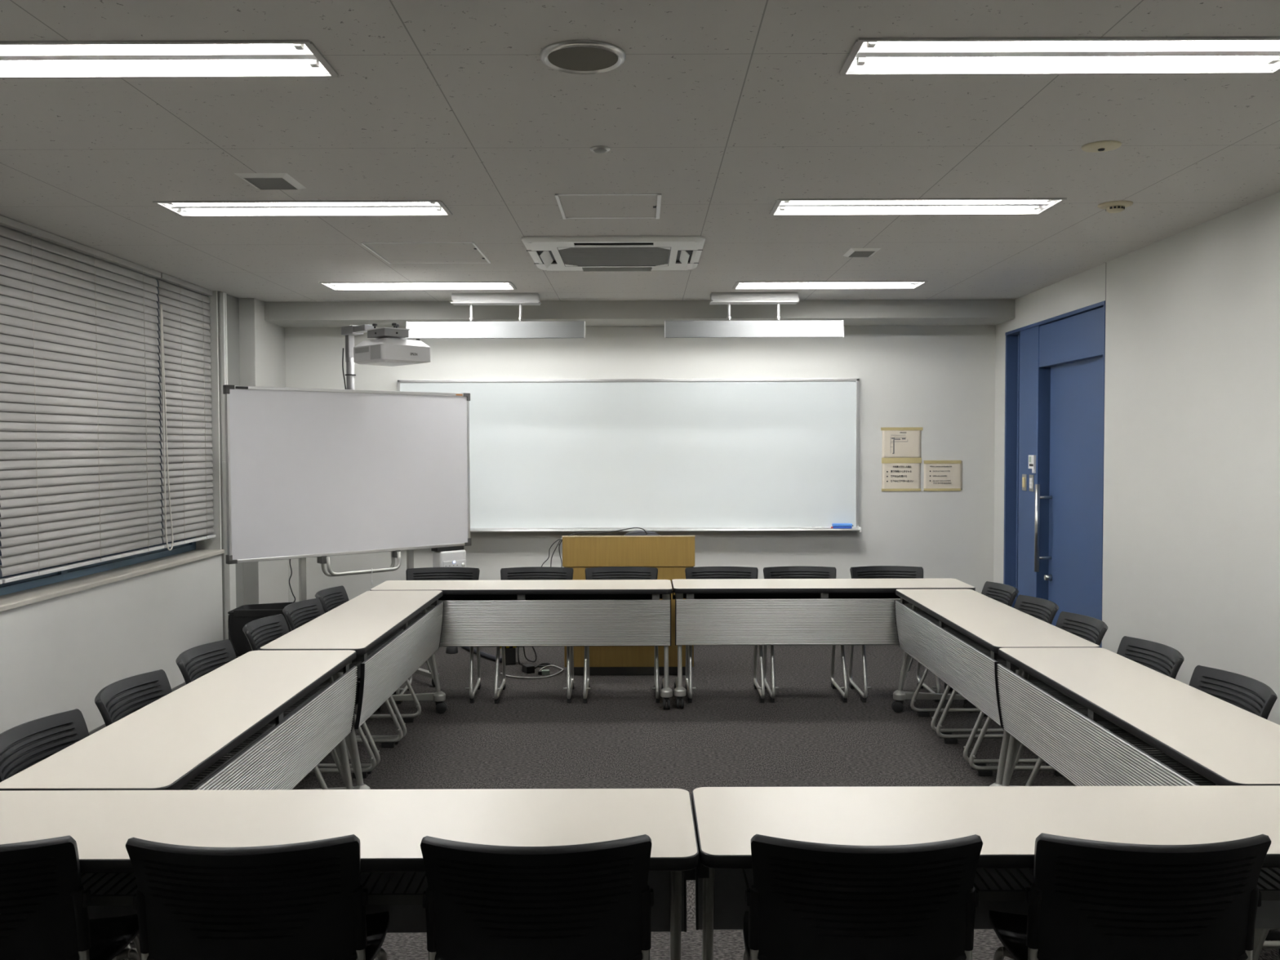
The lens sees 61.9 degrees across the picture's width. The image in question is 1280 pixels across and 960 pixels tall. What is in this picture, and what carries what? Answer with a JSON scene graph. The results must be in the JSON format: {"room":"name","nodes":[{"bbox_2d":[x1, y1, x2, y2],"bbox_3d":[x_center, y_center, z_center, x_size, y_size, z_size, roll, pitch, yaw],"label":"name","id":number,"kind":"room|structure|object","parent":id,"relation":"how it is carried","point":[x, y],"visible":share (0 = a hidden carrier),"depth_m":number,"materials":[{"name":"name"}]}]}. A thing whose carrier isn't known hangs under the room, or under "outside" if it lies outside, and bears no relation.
{"room":"seminar room","nodes":[
{"label":"seminar room","id":0,"kind":"room"},
{"bbox_2d":[0,290,222,733],"bbox_3d":[-3.044,0.153,3.512,0.300,2.633,9.700,0,2,0],"label":"wall","id":1,"kind":"structure","parent":0,"point":[57,654],"depth_m":5.80,"materials":[{"name":"paint"}]},
{"bbox_2d":[0,279,224,611],"bbox_3d":[-3.009,-0.322,5.267,0.268,1.801,4.180,0,2,0],"label":"window","id":2,"kind":"structure","parent":1,"relation":"in","point":[24,592],"depth_m":5.88,"materials":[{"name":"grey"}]},
{"bbox_2d":[0,215,173,582],"bbox_3d":[-2.930,-0.387,5.738,0.077,1.701,1.703,0,2,0],"label":"blind","id":3,"kind":"object","parent":2,"relation":"attached to","point":[80,453],"visible":1,"depth_m":5.54,"materials":[{"name":"grey"}]},
{"bbox_2d":[154,272,215,547],"bbox_3d":[-2.939,-0.435,6.932,0.054,1.684,0.773,0,2,0],"label":"blind","id":4,"kind":"object","parent":2,"relation":"attached to","point":[186,314],"visible":0.98,"depth_m":6.92,"materials":[{"name":"grey"}]},
{"bbox_2d":[88,681,186,735],"bbox_3d":[-2.886,1.439,3.229,0.008,0.080,9.050,0,2,0],"label":"baseboard","id":5,"kind":"structure","parent":1,"relation":"attached to","point":[183,684],"depth_m":5.73,"materials":[{"name":"grey plastic"}]},
{"bbox_2d":[220,292,235,639],"bbox_3d":[-2.863,0.023,7.419,0.050,2.628,0.110,0,2,0],"label":"trim","id":6,"kind":"structure","parent":1,"relation":"attached to","point":[229,569],"depth_m":7.37,"materials":[{"name":"white plastic"}]},
{"bbox_2d":[217,291,243,639],"bbox_3d":[-2.887,0.017,7.532,0.022,2.633,0.355,0,2,0],"label":"trim","id":7,"kind":"structure","parent":1,"relation":"attached to","point":[233,305],"depth_m":7.51,"materials":[{"name":"grey"}]},
{"bbox_2d":[238,297,288,604],"bbox_3d":[-2.850,0.000,8.034,0.175,2.633,0.650,0,2,0],"label":"column","id":8,"kind":"structure","parent":0,"point":[261,342],"depth_m":7.81,"materials":[{"name":"grey paint"}]},
{"bbox_2d":[354,783,370,789],"bbox_3d":[-1.187,1.326,4.556,0.073,0.054,0.073,0,2,0],"label":"caster","id":9,"kind":"object","parent":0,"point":[360,786],"depth_m":4.54,"materials":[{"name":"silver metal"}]},
{"bbox_2d":[433,690,445,702],"bbox_3d":[-1.180,1.268,6.279,0.073,0.054,0.073,0,2,0],"label":"caster wheel","id":10,"kind":"object","parent":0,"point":[439,695],"depth_m":6.25,"materials":[{"name":"black plastic"}]},
{"bbox_2d":[461,646,502,662],"bbox_3d":[-1.191,1.294,7.994,0.053,0.036,0.692,-1,2,-33],"label":"cable sleeve","id":11,"kind":"object","parent":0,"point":[485,655],"visible":0.73,"depth_m":7.89,"materials":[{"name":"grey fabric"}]},
{"bbox_2d":[0,0,1279,302],"bbox_3d":[-0.148,-1.252,3.485,6.300,0.160,9.950,0,2,0],"label":"ceiling","id":12,"kind":"structure","parent":0,"point":[725,110],"depth_m":3.74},
{"bbox_2d":[0,40,337,79],"bbox_3d":[-1.484,-1.197,2.916,1.251,0.108,0.269,0,2,0],"label":"ceiling light","id":13,"kind":"object","parent":12,"relation":"attached to","point":[147,59],"visible":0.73,"depth_m":2.93,"materials":[{"name":"grey"}]},
{"bbox_2d":[234,173,306,190],"bbox_3d":[-1.473,-1.189,4.267,0.205,0.013,0.245,0,2,0],"label":"ceiling vent","id":14,"kind":"object","parent":12,"relation":"in","point":[262,181],"visible":1,"depth_m":4.24,"materials":[{"name":"white plastic"}]},
{"bbox_2d":[152,200,452,216],"bbox_3d":[-1.483,-1.259,4.753,1.251,0.108,0.286,0,2,0],"label":"ceiling light","id":15,"kind":"object","parent":12,"relation":"attached to","point":[362,207],"visible":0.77,"depth_m":4.81,"materials":[{"name":"grey"}]},
{"bbox_2d":[318,281,516,290],"bbox_3d":[-1.461,-1.337,7.081,1.251,0.108,0.324,0,2,0],"label":"ceiling light","id":16,"kind":"object","parent":12,"relation":"attached to","point":[358,286],"visible":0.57,"depth_m":7.15,"materials":[{"name":"grey"}]},
{"bbox_2d":[360,241,490,263],"bbox_3d":[-1.159,-1.246,5.877,0.588,0.007,0.622,0,2,0],"label":"access hatch","id":17,"kind":"object","parent":12,"relation":"attached to","point":[464,251],"visible":1,"depth_m":5.85,"materials":[{"name":"white"}]},
{"bbox_2d":[406,293,586,338],"bbox_3d":[-1.012,-1.149,7.527,1.250,0.313,0.164,0,2,0],"label":"light","id":18,"kind":"object","parent":12,"relation":"hanging from","point":[471,329],"visible":1,"depth_m":7.47,"materials":[{"name":"grey"}]},
{"bbox_2d":[539,40,626,74],"bbox_3d":[-0.155,-1.146,2.903,0.234,0.014,0.234,0,2,0],"label":"ceiling speaker","id":19,"kind":"object","parent":12,"relation":"attached to","point":[570,56],"visible":1,"depth_m":2.89,"materials":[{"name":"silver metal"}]},
{"bbox_2d":[547,46,617,71],"bbox_3d":[-0.155,-1.148,2.903,0.190,0.009,0.190,0,2,0],"label":"grille","id":20,"kind":"object","parent":19,"relation":"attached to","point":[559,58],"depth_m":2.90,"materials":[{"name":"grey metal"}]},
{"bbox_2d":[590,146,609,153],"bbox_3d":[-0.142,-1.177,3.816,0.072,0.014,0.072,0,2,0],"label":"ceiling sensor","id":21,"kind":"object","parent":12,"relation":"attached to","point":[598,149],"visible":1,"depth_m":3.80,"materials":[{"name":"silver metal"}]},
{"bbox_2d":[555,193,661,219],"bbox_3d":[-0.134,-1.211,4.740,0.449,0.007,0.475,0,2,0],"label":"access hatch","id":22,"kind":"object","parent":12,"relation":"attached to","point":[575,206],"visible":1,"depth_m":4.72,"materials":[{"name":"white"}]},
{"bbox_2d":[521,235,705,271],"bbox_3d":[-0.135,-1.227,5.896,0.942,0.050,0.963,0,2,0],"label":"air conditioner","id":23,"kind":"object","parent":12,"relation":"attached to","point":[548,253],"visible":1,"depth_m":5.76,"materials":[{"name":"white plastic"}]},
{"bbox_2d":[559,247,670,266],"bbox_3d":[-0.135,-1.235,5.896,0.596,0.010,0.596,0,2,0],"label":"grille","id":24,"kind":"object","parent":23,"relation":"attached to","point":[568,256],"depth_m":5.89,"materials":[{"name":"grey"}]},
{"bbox_2d":[264,299,1014,327],"bbox_3d":[-0.016,-1.258,8.087,5.850,0.140,0.450,0,2,0],"label":"beam","id":25,"kind":"structure","parent":12,"relation":"attached to","point":[852,312],"depth_m":7.86,"materials":[{"name":"grey paint"}]},
{"bbox_2d":[664,292,844,337],"bbox_3d":[0.798,-1.155,7.524,1.250,0.313,0.164,0,2,0],"label":"light","id":26,"kind":"object","parent":12,"relation":"hanging from","point":[729,328],"visible":1,"depth_m":7.47,"materials":[{"name":"white"}]},
{"bbox_2d":[732,280,928,288],"bbox_3d":[1.252,-1.347,7.102,1.251,0.108,0.314,0,2,0],"label":"ceiling light","id":27,"kind":"object","parent":12,"relation":"attached to","point":[813,284],"visible":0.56,"depth_m":7.17,"materials":[{"name":"white"}]},
{"bbox_2d":[842,248,880,257],"bbox_3d":[1.223,-1.252,5.894,0.165,0.013,0.240,0,2,0],"label":"ceiling vent","id":28,"kind":"object","parent":12,"relation":"in","point":[852,252],"visible":1,"depth_m":5.86,"materials":[{"name":"white plastic"}]},
{"bbox_2d":[768,197,1066,215],"bbox_3d":[1.219,-1.268,4.758,1.251,0.108,0.309,0,2,0],"label":"ceiling light","id":29,"kind":"object","parent":12,"relation":"attached to","point":[809,206],"visible":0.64,"depth_m":4.80,"materials":[{"name":"white"}]},
{"bbox_2d":[839,35,1279,75],"bbox_3d":[1.191,-1.205,2.911,1.251,0.108,0.269,0,2,0],"label":"ceiling light","id":30,"kind":"object","parent":12,"relation":"attached to","point":[1247,55],"visible":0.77,"depth_m":2.93,"materials":[{"name":"white"}]},
{"bbox_2d":[1081,140,1121,152],"bbox_3d":[1.640,-1.180,3.798,0.132,0.017,0.132,0,2,0],"label":"detector","id":31,"kind":"object","parent":12,"relation":"attached to","point":[1104,145],"visible":1,"depth_m":3.77,"materials":[{"name":"beige plastic"}]},
{"bbox_2d":[1097,200,1133,213],"bbox_3d":[2.104,-1.204,4.729,0.144,0.034,0.144,0,2,0],"label":"smoke detector","id":32,"kind":"object","parent":12,"relation":"attached to","point":[1113,206],"visible":1,"depth_m":4.70,"materials":[{"name":"beige plastic"}]},
{"bbox_2d":[284,324,995,602],"bbox_3d":[-0.137,-0.021,8.414,6.300,2.633,0.120,0,2,0],"label":"wall","id":33,"kind":"structure","parent":0,"point":[939,380],"depth_m":8.33,"materials":[{"name":"paint"}]},
{"bbox_2d":[397,377,862,532],"bbox_3d":[-0.090,-0.189,8.285,3.597,1.190,0.127,0,2,0],"label":"whiteboard","id":34,"kind":"object","parent":33,"relation":"attached to","point":[562,455],"visible":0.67,"depth_m":8.31,"materials":[{"name":"white ceramic"}]},
{"bbox_2d":[470,527,860,532],"bbox_3d":[-0.088,0.387,8.291,3.585,0.024,0.093,0,2,0],"label":"marker tray","id":35,"kind":"object","parent":34,"relation":"on","point":[472,529],"depth_m":8.25,"materials":[{"name":"silver metal"}]},
{"bbox_2d":[831,523,853,528],"bbox_3d":[1.574,0.356,8.294,0.162,0.038,0.054,0,2,0],"label":"eraser","id":36,"kind":"object","parent":34,"relation":"on","point":[834,525],"visible":1,"depth_m":8.27,"materials":[{"name":"blue"}]},
{"bbox_2d":[881,457,921,491],"bbox_3d":[2.043,-0.043,8.346,0.312,0.260,0.009,0,2,0],"label":"notice","id":37,"kind":"object","parent":33,"relation":"attached to","point":[898,474],"visible":1,"depth_m":8.34,"materials":[{"name":"paper"}]},
{"bbox_2d":[880,426,922,457],"bbox_3d":[2.043,-0.291,8.337,0.326,0.240,0.010,0,2,0],"label":"notice","id":38,"kind":"object","parent":33,"relation":"attached to","point":[900,442],"visible":1,"depth_m":8.34,"materials":[{"name":"paper"}]},
{"bbox_2d":[923,460,962,491],"bbox_3d":[2.368,-0.034,8.346,0.300,0.240,0.009,0,2,0],"label":"notice","id":39,"kind":"object","parent":33,"relation":"attached to","point":[939,475],"visible":1,"depth_m":8.34,"materials":[{"name":"paper"}]},
{"bbox_2d":[660,687,672,697],"bbox_3d":[0.158,1.261,6.361,0.073,0.054,0.073,0,2,0],"label":"caster","id":40,"kind":"object","parent":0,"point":[665,692],"depth_m":6.33,"materials":[{"name":"silver metal"}]},
{"bbox_2d":[674,686,685,696],"bbox_3d":[0.239,1.260,6.383,0.073,0.054,0.073,0,2,0],"label":"caster","id":41,"kind":"object","parent":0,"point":[679,691],"depth_m":6.35,"materials":[{"name":"silver metal"}]},
{"bbox_2d":[122,644,1279,959],"bbox_3d":[-0.140,1.499,3.578,6.300,0.080,9.950,0,2,0],"label":"floor","id":42,"kind":"structure","parent":0,"point":[533,738],"depth_m":5.81,"materials":[{"name":"carpet"}]},
{"bbox_2d":[0,708,137,959],"bbox_3d":[-1.521,1.090,3.021,0.516,0.783,0.480,0,2,0],"label":"chair","id":43,"kind":"object","parent":42,"relation":"on","point":[22,746],"visible":0.22,"depth_m":3.08,"materials":[{"name":"black plastic"}]},
{"bbox_2d":[0,835,140,959],"bbox_3d":[-1.391,1.112,2.370,0.480,0.783,0.517,0,2,-1],"label":"chair","id":44,"kind":"object","parent":42,"relation":"on","point":[44,902],"visible":1,"depth_m":2.19,"materials":[{"name":"black plastic"}]},
{"bbox_2d":[94,669,225,790],"bbox_3d":[-1.516,1.071,3.590,0.517,0.783,0.480,0,2,-1],"label":"chair","id":45,"kind":"object","parent":42,"relation":"on","point":[120,699],"visible":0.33,"depth_m":3.63,"materials":[{"name":"black plastic"}]},
{"bbox_2d":[0,649,358,959],"bbox_3d":[-1.407,1.102,3.586,0.488,0.720,1.800,0,2,0],"label":"folding table","id":46,"kind":"object","parent":42,"relation":"on","point":[168,742],"visible":0.49,"depth_m":3.43,"materials":[{"name":"beige"}]},
{"bbox_2d":[180,683,330,790],"bbox_3d":[-1.416,0.861,3.578,0.288,0.022,1.600,0,2,0],"label":"wire shelf","id":47,"kind":"object","parent":46,"relation":"attached to","point":[255,737],"depth_m":3.51,"materials":[{"name":"black metal"}]},
{"bbox_2d":[175,639,328,789],"bbox_3d":[-1.511,1.051,4.175,0.516,0.783,0.480,0,2,0],"label":"chair","id":48,"kind":"object","parent":42,"relation":"on","point":[196,662],"visible":0.28,"depth_m":4.24,"materials":[{"name":"black plastic"}]},
{"bbox_2d":[125,834,389,959],"bbox_3d":[-0.812,1.110,2.369,0.480,0.783,0.516,0,2,-2],"label":"chair","id":49,"kind":"object","parent":42,"relation":"on","point":[306,900],"visible":1,"depth_m":2.17,"materials":[{"name":"black plastic"}]},
{"bbox_2d":[242,613,376,786],"bbox_3d":[-1.506,1.029,4.830,0.517,0.783,0.480,0,2,-1],"label":"chair","id":50,"kind":"object","parent":42,"relation":"on","point":[259,633],"visible":0.28,"depth_m":4.95,"materials":[{"name":"black plastic"}]},
{"bbox_2d":[282,598,402,773],"bbox_3d":[-1.501,1.012,5.344,0.517,0.783,0.480,0,2,1],"label":"chair","id":51,"kind":"object","parent":42,"relation":"on","point":[297,614],"visible":0.27,"depth_m":5.42,"materials":[{"name":"black plastic"}]},
{"bbox_2d":[222,384,471,686],"bbox_3d":[-1.846,0.385,6.905,1.682,1.933,0.664,-2,3,-42],"label":"whiteboard","id":52,"kind":"object","parent":42,"relation":"on","point":[321,473],"visible":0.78,"depth_m":6.78,"materials":[{"name":"white"}]},
{"bbox_2d":[288,559,295,603],"bbox_3d":[-2.371,0.677,7.275,0.032,0.337,0.095,-1,2,-30],"label":"hanging cable","id":53,"kind":"object","parent":52,"relation":"hanging from","point":[290,559],"visible":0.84,"depth_m":7.29,"materials":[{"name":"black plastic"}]},
{"bbox_2d":[341,323,409,389],"bbox_3d":[-1.679,-0.563,6.740,0.179,0.838,0.552,-2,3,-45],"label":"mount","id":54,"kind":"object","parent":52,"relation":"attached to","point":[349,331],"visible":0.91,"depth_m":6.78,"materials":[{"name":"grey paint"}]},
{"bbox_2d":[342,347,346,389],"bbox_3d":[-1.901,-0.712,6.862,0.025,0.271,0.014,0,2,19],"label":"cable","id":55,"kind":"object","parent":54,"relation":"attached to","point":[343,348],"visible":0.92,"depth_m":6.86,"materials":[{"name":"black plastic"}]},
{"bbox_2d":[353,337,430,366],"bbox_3d":[-1.551,-0.804,6.675,0.354,0.161,0.351,-2,3,-45],"label":"projector","id":56,"kind":"object","parent":54,"relation":"attached to","point":[388,351],"visible":1,"depth_m":6.56,"materials":[{"name":"grey"}]},
{"bbox_2d":[355,346,368,353],"bbox_3d":[-1.717,-0.802,6.594,0.005,0.032,0.160,-2,3,-45],"label":"vent grille","id":57,"kind":"object","parent":56,"relation":"attached to","point":[357,349],"depth_m":6.59,"materials":[{"name":"grey"}]},
{"bbox_2d":[0,788,698,959],"bbox_3d":[-0.775,1.139,2.452,1.800,0.720,0.488,0,2,0],"label":"folding table","id":58,"kind":"object","parent":42,"relation":"on","point":[390,825],"visible":0.52,"depth_m":2.46,"materials":[{"name":"beige"}]},
{"bbox_2d":[80,871,648,906],"bbox_3d":[-0.775,0.897,2.436,1.600,0.022,0.288,0,2,0],"label":"wire shelf","id":59,"kind":"object","parent":58,"relation":"attached to","point":[104,900],"depth_m":2.29,"materials":[{"name":"black metal"}]},
{"bbox_2d":[259,590,447,789],"bbox_3d":[-1.384,1.041,5.410,0.488,0.720,1.800,0,2,0],"label":"folding table","id":60,"kind":"object","parent":42,"relation":"on","point":[392,633],"visible":0.63,"depth_m":5.16,"materials":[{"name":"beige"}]},
{"bbox_2d":[349,612,425,669],"bbox_3d":[-1.393,0.799,5.402,0.288,0.022,1.600,0,2,0],"label":"wire shelf","id":61,"kind":"object","parent":60,"relation":"attached to","point":[380,645],"depth_m":5.29,"materials":[{"name":"black metal"}]},
{"bbox_2d":[315,585,421,744],"bbox_3d":[-1.496,0.995,5.839,0.516,0.783,0.480,0,2,-2],"label":"chair","id":62,"kind":"object","parent":42,"relation":"on","point":[330,598],"visible":0.32,"depth_m":5.94,"materials":[{"name":"black plastic"}]},
{"bbox_2d":[395,567,480,704],"bbox_3d":[-1.259,0.965,6.709,0.480,0.783,0.516,0,2,-3],"label":"chair","id":63,"kind":"object","parent":42,"relation":"on","point":[425,573],"visible":0.29,"depth_m":6.89,"materials":[{"name":"black plastic"}]},
{"bbox_2d":[445,646,457,653],"bbox_3d":[-1.427,1.284,8.103,0.092,0.053,0.092,0,2,0],"label":"block","id":64,"kind":"object","parent":42,"relation":"on","point":[450,650],"visible":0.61,"depth_m":8.07,"materials":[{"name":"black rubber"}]},
{"bbox_2d":[500,646,522,665],"bbox_3d":[-0.930,1.235,7.687,0.176,0.175,0.108,-1,2,-11],"label":"power adaptor","id":65,"kind":"object","parent":42,"relation":"on","point":[510,651],"visible":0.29,"depth_m":7.64,"materials":[{"name":"black"}]},
{"bbox_2d":[369,579,672,710],"bbox_3d":[-0.705,1.000,6.553,1.800,0.720,0.488,0,2,0],"label":"folding table","id":66,"kind":"object","parent":42,"relation":"on","point":[529,612],"visible":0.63,"depth_m":6.34,"materials":[{"name":"beige laminate"}]},
{"bbox_2d":[438,599,652,600],"bbox_3d":[-0.705,0.758,6.553,1.600,0.022,0.288,0,2,0],"label":"wire shelf","id":67,"kind":"object","parent":66,"relation":"attached to","point":[438,599],"depth_m":6.69,"materials":[{"name":"black metal"}]},
{"bbox_2d":[522,663,534,673],"bbox_3d":[-0.780,1.307,7.410,0.060,0.050,0.116,-1,2,-29],"label":"power adaptor","id":68,"kind":"object","parent":42,"relation":"on","point":[528,668],"visible":1,"depth_m":7.37,"materials":[{"name":"black"}]},
{"bbox_2d":[500,665,563,678],"bbox_3d":[-0.701,1.328,7.352,0.436,0.010,0.298,-2,2,-38],"label":"cable","id":69,"kind":"object","parent":42,"relation":"on","point":[541,668],"visible":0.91,"depth_m":7.25,"materials":[{"name":"grey plastic"}]},
{"bbox_2d":[493,566,573,703],"bbox_3d":[-0.658,0.964,6.708,0.480,0.783,0.517,0,2,-1],"label":"chair","id":70,"kind":"object","parent":42,"relation":"on","point":[533,572],"visible":0.3,"depth_m":6.89,"materials":[{"name":"black plastic"}]},
{"bbox_2d":[420,834,653,959],"bbox_3d":[-0.212,1.108,2.368,0.480,0.783,0.517,0,2,-1],"label":"chair","id":71,"kind":"object","parent":42,"relation":"on","point":[595,900],"visible":1,"depth_m":2.17,"materials":[{"name":"black plastic"}]},
{"bbox_2d":[537,669,549,675],"bbox_3d":[-0.660,1.319,7.320,0.078,0.032,0.032,0,2,-9],"label":"plug","id":72,"kind":"object","parent":42,"relation":"on","point":[544,672],"visible":1,"depth_m":7.31,"materials":[{"name":"grey"}]},
{"bbox_2d":[582,566,659,703],"bbox_3d":[-0.117,0.962,6.707,0.480,0.783,0.517,0,2,0],"label":"chair","id":73,"kind":"object","parent":42,"relation":"on","point":[607,572],"visible":0.39,"depth_m":6.89,"materials":[{"name":"black plastic"}]},
{"bbox_2d":[561,535,695,675],"bbox_3d":[-0.075,0.850,7.477,0.902,0.955,0.452,0,2,0],"label":"lectern","id":74,"kind":"object","parent":42,"relation":"on","point":[671,555],"visible":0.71,"depth_m":7.24,"materials":[{"name":"brown wood"}]},
{"bbox_2d":[558,527,647,545],"bbox_3d":[-0.252,0.383,7.322,0.636,0.108,0.055,-1,2,-17],"label":"power cable","id":75,"kind":"object","parent":74,"relation":"on","point":[632,527],"visible":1,"depth_m":7.32,"materials":[{"name":"black plastic"}]},
{"bbox_2d":[623,530,659,535],"bbox_3d":[0.013,0.429,7.489,0.290,0.150,0.180,0,2,0],"label":"pouch","id":76,"kind":"object","parent":74,"relation":"on","point":[635,532],"visible":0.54,"depth_m":7.44,"materials":[{"name":"grey fabric"}]},
{"bbox_2d":[684,566,764,702],"bbox_3d":[0.526,0.960,6.706,0.480,0.783,0.516,0,2,0],"label":"chair","id":77,"kind":"object","parent":42,"relation":"on","point":[700,572],"visible":0.31,"depth_m":6.89,"materials":[{"name":"black plastic"}]},
{"bbox_2d":[763,565,848,702],"bbox_3d":[1.029,0.958,6.705,0.480,0.783,0.516,0,2,0],"label":"chair","id":78,"kind":"object","parent":42,"relation":"on","point":[796,571],"visible":0.3,"depth_m":6.88,"materials":[{"name":"black plastic"}]},
{"bbox_2d":[671,577,975,708],"bbox_3d":[1.101,0.994,6.572,1.800,0.720,0.488,0,2,0],"label":"folding table","id":79,"kind":"object","parent":42,"relation":"on","point":[714,611],"visible":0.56,"depth_m":6.36,"materials":[{"name":"beige"}]},
{"bbox_2d":[693,597,900,599],"bbox_3d":[1.100,0.752,6.572,1.600,0.022,0.288,0,2,0],"label":"wire shelf","id":80,"kind":"object","parent":79,"relation":"attached to","point":[694,597],"depth_m":6.71,"materials":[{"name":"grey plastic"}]},
{"bbox_2d":[742,834,982,959],"bbox_3d":[0.464,1.106,2.367,0.480,0.783,0.517,0,2,1],"label":"chair","id":81,"kind":"object","parent":42,"relation":"on","point":[806,900],"visible":1,"depth_m":2.17,"materials":[{"name":"black plastic"}]},
{"bbox_2d":[848,565,940,702],"bbox_3d":[1.588,0.957,6.705,0.480,0.783,0.516,0,2,0],"label":"chair","id":82,"kind":"object","parent":42,"relation":"on","point":[871,571],"visible":0.24,"depth_m":6.89,"materials":[{"name":"black plastic"}]},
{"bbox_2d":[910,581,1018,737],"bbox_3d":[1.818,0.982,5.939,0.516,0.783,0.480,0,2,0],"label":"chair","id":83,"kind":"object","parent":42,"relation":"on","point":[1006,594],"visible":0.38,"depth_m":6.01,"materials":[{"name":"black plastic"}]},
{"bbox_2d":[691,785,1279,959],"bbox_3d":[1.028,1.133,2.462,1.800,0.720,0.488,0,2,0],"label":"folding table","id":84,"kind":"object","parent":42,"relation":"on","point":[1008,820],"visible":0.58,"depth_m":2.47,"materials":[{"name":"beige"}]},
{"bbox_2d":[742,867,1279,902],"bbox_3d":[1.028,0.891,2.445,1.600,0.022,0.288,0,2,0],"label":"wire shelf","id":85,"kind":"object","parent":84,"relation":"attached to","point":[988,895],"depth_m":2.30,"materials":[{"name":"black metal"}]},
{"bbox_2d":[891,588,1099,786],"bbox_3d":[1.723,1.032,5.401,0.488,0.720,1.800,0,2,0],"label":"folding table","id":86,"kind":"object","parent":42,"relation":"on","point":[957,634],"visible":0.66,"depth_m":5.22,"materials":[{"name":"beige"}]},
{"bbox_2d":[915,611,1006,667],"bbox_3d":[1.730,0.790,5.393,0.288,0.022,1.600,0,2,0],"label":"wire shelf","id":87,"kind":"object","parent":86,"relation":"attached to","point":[1003,662],"depth_m":5.33,"materials":[{"name":"black metal"}]},
{"bbox_2d":[936,594,1058,769],"bbox_3d":[1.817,1.000,5.386,0.517,0.783,0.480,0,2,-1],"label":"chair","id":88,"kind":"object","parent":42,"relation":"on","point":[1044,610],"visible":0.3,"depth_m":5.45,"materials":[{"name":"black plastic"}]},
{"bbox_2d":[968,611,1107,776],"bbox_3d":[1.817,1.019,4.834,0.516,0.783,0.480,0,2,0],"label":"chair","id":89,"kind":"object","parent":42,"relation":"on","point":[1090,628],"visible":0.24,"depth_m":4.99,"materials":[{"name":"black plastic"}]},
{"bbox_2d":[1025,635,1184,786],"bbox_3d":[1.816,1.041,4.185,0.516,0.783,0.480,0,2,0],"label":"chair","id":90,"kind":"object","parent":42,"relation":"on","point":[1163,659],"visible":0.26,"depth_m":4.25,"materials":[{"name":"black plastic"}]},
{"bbox_2d":[988,832,1271,959],"bbox_3d":[1.048,1.104,2.366,0.480,0.783,0.517,0,2,1],"label":"chair","id":91,"kind":"object","parent":42,"relation":"on","point":[1086,900],"visible":1,"depth_m":2.17,"materials":[{"name":"black plastic"}]},
{"bbox_2d":[995,647,1279,959],"bbox_3d":[1.719,1.093,3.592,0.488,0.720,1.800,0,2,0],"label":"folding table","id":92,"kind":"object","parent":42,"relation":"on","point":[1226,744],"visible":0.55,"depth_m":3.55,"materials":[{"name":"beige"}]},
{"bbox_2d":[1028,680,1215,785],"bbox_3d":[1.726,0.851,3.584,0.288,0.022,1.600,0,2,0],"label":"wire shelf","id":93,"kind":"object","parent":92,"relation":"attached to","point":[1078,707],"depth_m":3.54,"materials":[{"name":"black metal"}]},
{"bbox_2d":[1157,665,1279,939],"bbox_3d":[1.815,1.060,3.605,0.516,0.783,0.480,0,2,0],"label":"chair","id":94,"kind":"object","parent":42,"relation":"on","point":[1251,695],"visible":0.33,"depth_m":3.63,"materials":[{"name":"black plastic"}]},
{"bbox_2d":[1262,928,1279,955],"bbox_3d":[1.814,1.079,3.045,0.516,0.783,0.480,0,2,0],"label":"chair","id":95,"kind":"object","parent":42,"relation":"on","point":[1267,944],"visible":0.02,"depth_m":3.27,"materials":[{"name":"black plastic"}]},
{"bbox_3d":[-2.485,1.251,7.230,0.480,0.185,0.360,0,2,-3],"label":"stand","id":96,"kind":"object","parent":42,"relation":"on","visible":0},
{"bbox_2d":[227,601,296,656],"bbox_3d":[-2.485,1.002,7.203,0.504,0.314,0.395,0,2,-3],"label":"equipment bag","id":97,"kind":"object","parent":96,"relation":"on","point":[241,615],"visible":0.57,"depth_m":7.04,"materials":[{"name":"black fabric"}]},
{"bbox_2d":[893,689,905,700],"bbox_3d":[1.524,1.260,6.271,0.073,0.054,0.073,0,2,0],"label":"caster","id":98,"kind":"object","parent":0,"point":[899,695],"depth_m":6.24,"materials":[{"name":"silver metal"}]},
{"bbox_2d":[993,191,1279,724],"bbox_3d":[2.835,0.134,3.549,0.300,2.633,9.800,0,2,1],"label":"wall","id":99,"kind":"structure","parent":0,"point":[1191,512],"depth_m":5.23,"materials":[{"name":"paint"}]},
{"bbox_2d":[1003,300,1105,648],"bbox_3d":[2.805,0.122,7.202,0.211,2.410,1.800,0,2,1],"label":"door","id":100,"kind":"structure","parent":99,"relation":"in","point":[1055,366],"depth_m":7.17,"materials":[{"name":"blue"}]},
{"bbox_2d":[1022,474,1026,490],"bbox_3d":[2.753,0.017,7.655,0.011,0.116,0.084,0,2,1],"label":"switch plate","id":101,"kind":"object","parent":100,"relation":"attached to","point":[1024,476],"visible":1,"depth_m":7.64,"materials":[{"name":"grey metal"}]},
{"bbox_2d":[1029,475,1034,491],"bbox_3d":[2.750,0.022,7.508,0.011,0.116,0.084,0,2,1],"label":"switch plate","id":102,"kind":"object","parent":100,"relation":"attached to","point":[1031,477],"visible":1,"depth_m":7.49,"materials":[{"name":"grey metal"}]},
{"bbox_2d":[1028,454,1035,468],"bbox_3d":[2.746,-0.127,7.482,0.018,0.095,0.110,0,2,1],"label":"thermostat","id":103,"kind":"object","parent":100,"relation":"attached to","point":[1032,459],"visible":1,"depth_m":7.46,"materials":[{"name":"white plastic"}]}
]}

